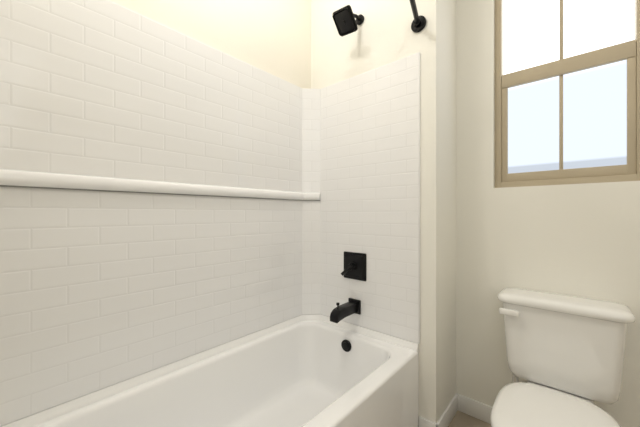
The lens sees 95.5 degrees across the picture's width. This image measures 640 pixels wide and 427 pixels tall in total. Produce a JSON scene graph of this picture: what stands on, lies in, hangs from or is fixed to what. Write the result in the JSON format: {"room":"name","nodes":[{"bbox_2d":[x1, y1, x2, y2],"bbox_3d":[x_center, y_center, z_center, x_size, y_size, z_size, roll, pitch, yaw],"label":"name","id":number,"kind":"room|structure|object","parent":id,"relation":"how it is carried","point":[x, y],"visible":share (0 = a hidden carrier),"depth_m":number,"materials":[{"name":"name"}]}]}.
{"room":"bathroom","nodes":[
{"label":"bathroom","id":0,"kind":"room"},
{"bbox_2d":[111,0,310,88],"bbox_3d":[-0.896,-0.301,1.320,0.140,3.050,3.063,0,0,41],"label":"wall","id":1,"kind":"structure","parent":0,"point":[272,37],"depth_m":1.76,"materials":[{"name":"beige paint"}]},
{"bbox_2d":[0,186,301,425],"bbox_3d":[-0.626,0.313,1.514,0.010,0.816,1.510,0,0,41],"label":"wall tiles","id":2,"kind":"structure","parent":1,"relation":"attached to","point":[99,290],"depth_m":1.26,"materials":[{"name":"white tile"}]},
{"bbox_2d":[0,0,301,191],"bbox_3d":[-0.626,-0.522,1.514,0.010,0.742,1.510,0,0,41],"label":"wall tiles","id":3,"kind":"structure","parent":1,"relation":"attached to","point":[105,88],"depth_m":1.28,"materials":[{"name":"white tile"}]},
{"bbox_2d":[0,169,320,200],"bbox_3d":[-0.558,-0.121,1.514,0.113,0.060,1.600,0,0,41],"label":"ledge","id":4,"kind":"structure","parent":1,"relation":"attached to","point":[23,179],"depth_m":1.26,"materials":[{"name":"white plastic"}]},
{"bbox_2d":[311,0,455,426],"bbox_3d":[0.394,-0.301,1.992,0.915,3.050,0.353,0,0,41],"label":"wall","id":5,"kind":"structure","parent":0,"point":[384,34],"depth_m":1.66,"materials":[{"name":"beige paint"}]},
{"bbox_2d":[302,201,319,313],"bbox_3d":[-0.062,0.313,2.086,0.132,0.816,0.012,0,0,-4],"label":"wall tiles","id":6,"kind":"structure","parent":5,"relation":"attached to","point":[310,257],"depth_m":2.08,"materials":[{"name":"white tile"}]},
{"bbox_2d":[302,88,319,191],"bbox_3d":[-0.062,-0.522,2.086,0.132,0.742,0.012,0,0,-4],"label":"wall tiles","id":7,"kind":"structure","parent":5,"relation":"attached to","point":[310,140],"depth_m":2.08,"materials":[{"name":"white tile"}]},
{"bbox_2d":[332,5,363,36],"bbox_3d":[0.184,-1.184,1.794,0.144,0.179,0.224,0,0,41],"label":"shower head","id":8,"kind":"object","parent":5,"relation":"attached to","point":[346,22],"visible":1,"depth_m":1.75},
{"bbox_2d":[341,251,365,280],"bbox_3d":[0.194,0.340,1.851,0.175,0.175,0.107,0,0,41],"label":"trim","id":9,"kind":"structure","parent":5,"relation":"attached to","point":[354,265],"depth_m":1.86,"materials":[{"name":"black metal"}]},
{"bbox_2d":[320,52,419,343],"bbox_3d":[0.213,-0.086,1.845,0.821,1.614,0.106,0,0,41],"label":"trim","id":10,"kind":"structure","parent":5,"relation":"attached to","point":[419,199],"depth_m":1.61,"materials":[{"name":"white"}]},
{"bbox_2d":[321,52,418,343],"bbox_3d":[0.277,-0.086,1.853,0.724,1.614,0.010,0,0,41],"label":"wall tiles","id":11,"kind":"object","parent":5,"relation":"attached to","point":[370,164],"visible":1,"depth_m":1.79,"materials":[{"name":"white tile"}]},
{"bbox_2d":[330,298,360,322],"bbox_3d":[0.154,0.592,1.805,0.090,0.107,0.228,0,0,41],"label":"tub spout","id":12,"kind":"object","parent":11,"relation":"attached to","point":[351,306],"visible":1,"depth_m":1.78,"materials":[{"name":"black metal"}]},
{"bbox_2d":[409,0,425,32],"bbox_3d":[0.063,-1.050,0.977,0.194,0.084,1.612,0,0,41],"label":"curtain rod","id":13,"kind":"object","parent":5,"relation":"attached to","point":[418,24],"visible":1,"depth_m":1.59,"materials":[{"name":"black metal"}]},
{"bbox_2d":[419,393,491,426],"bbox_3d":[1.469,1.174,1.042,2.135,0.100,0.365,0,0,41],"label":"baseboard","id":14,"kind":"structure","parent":5,"relation":"attached to","point":[471,407],"depth_m":1.72,"materials":[{"name":"white wood"}]},
{"bbox_2d":[448,411,490,426],"bbox_3d":[0.263,1.254,0.329,3.210,0.060,3.300,0,0,41],"label":"floor","id":15,"kind":"structure","parent":0,"point":[460,419],"depth_m":1.71,"materials":[{"name":"tile"}]},
{"bbox_2d":[0,314,418,426],"bbox_3d":[-0.287,0.973,1.283,0.821,0.501,1.606,0,0,41],"label":"bathtub","id":16,"kind":"object","parent":15,"relation":"on","point":[311,370],"visible":1,"depth_m":1.56,"materials":[{"name":"white ceramic"}]},
{"bbox_2d":[490,288,635,426],"bbox_3d":[0.972,0.814,1.198,0.490,0.821,0.775,0,0,41],"label":"toilet","id":17,"kind":"object","parent":15,"relation":"on","point":[565,356],"visible":1,"depth_m":1.28,"materials":[{"name":"white ceramic"}]},
{"bbox_2d":[456,0,639,426],"bbox_3d":[0.806,-0.301,1.956,1.862,3.050,0.137,0,0,41],"label":"wall","id":18,"kind":"structure","parent":0,"point":[580,240],"depth_m":1.65,"materials":[{"name":"beige paint"}]},
{"bbox_2d":[495,0,639,187],"bbox_3d":[1.279,-0.787,1.541,0.604,1.278,0.075,0,0,41],"label":"window","id":19,"kind":"structure","parent":18,"relation":"in","point":[567,91],"depth_m":1.52,"materials":[{"name":"beige plastic"}]}
]}

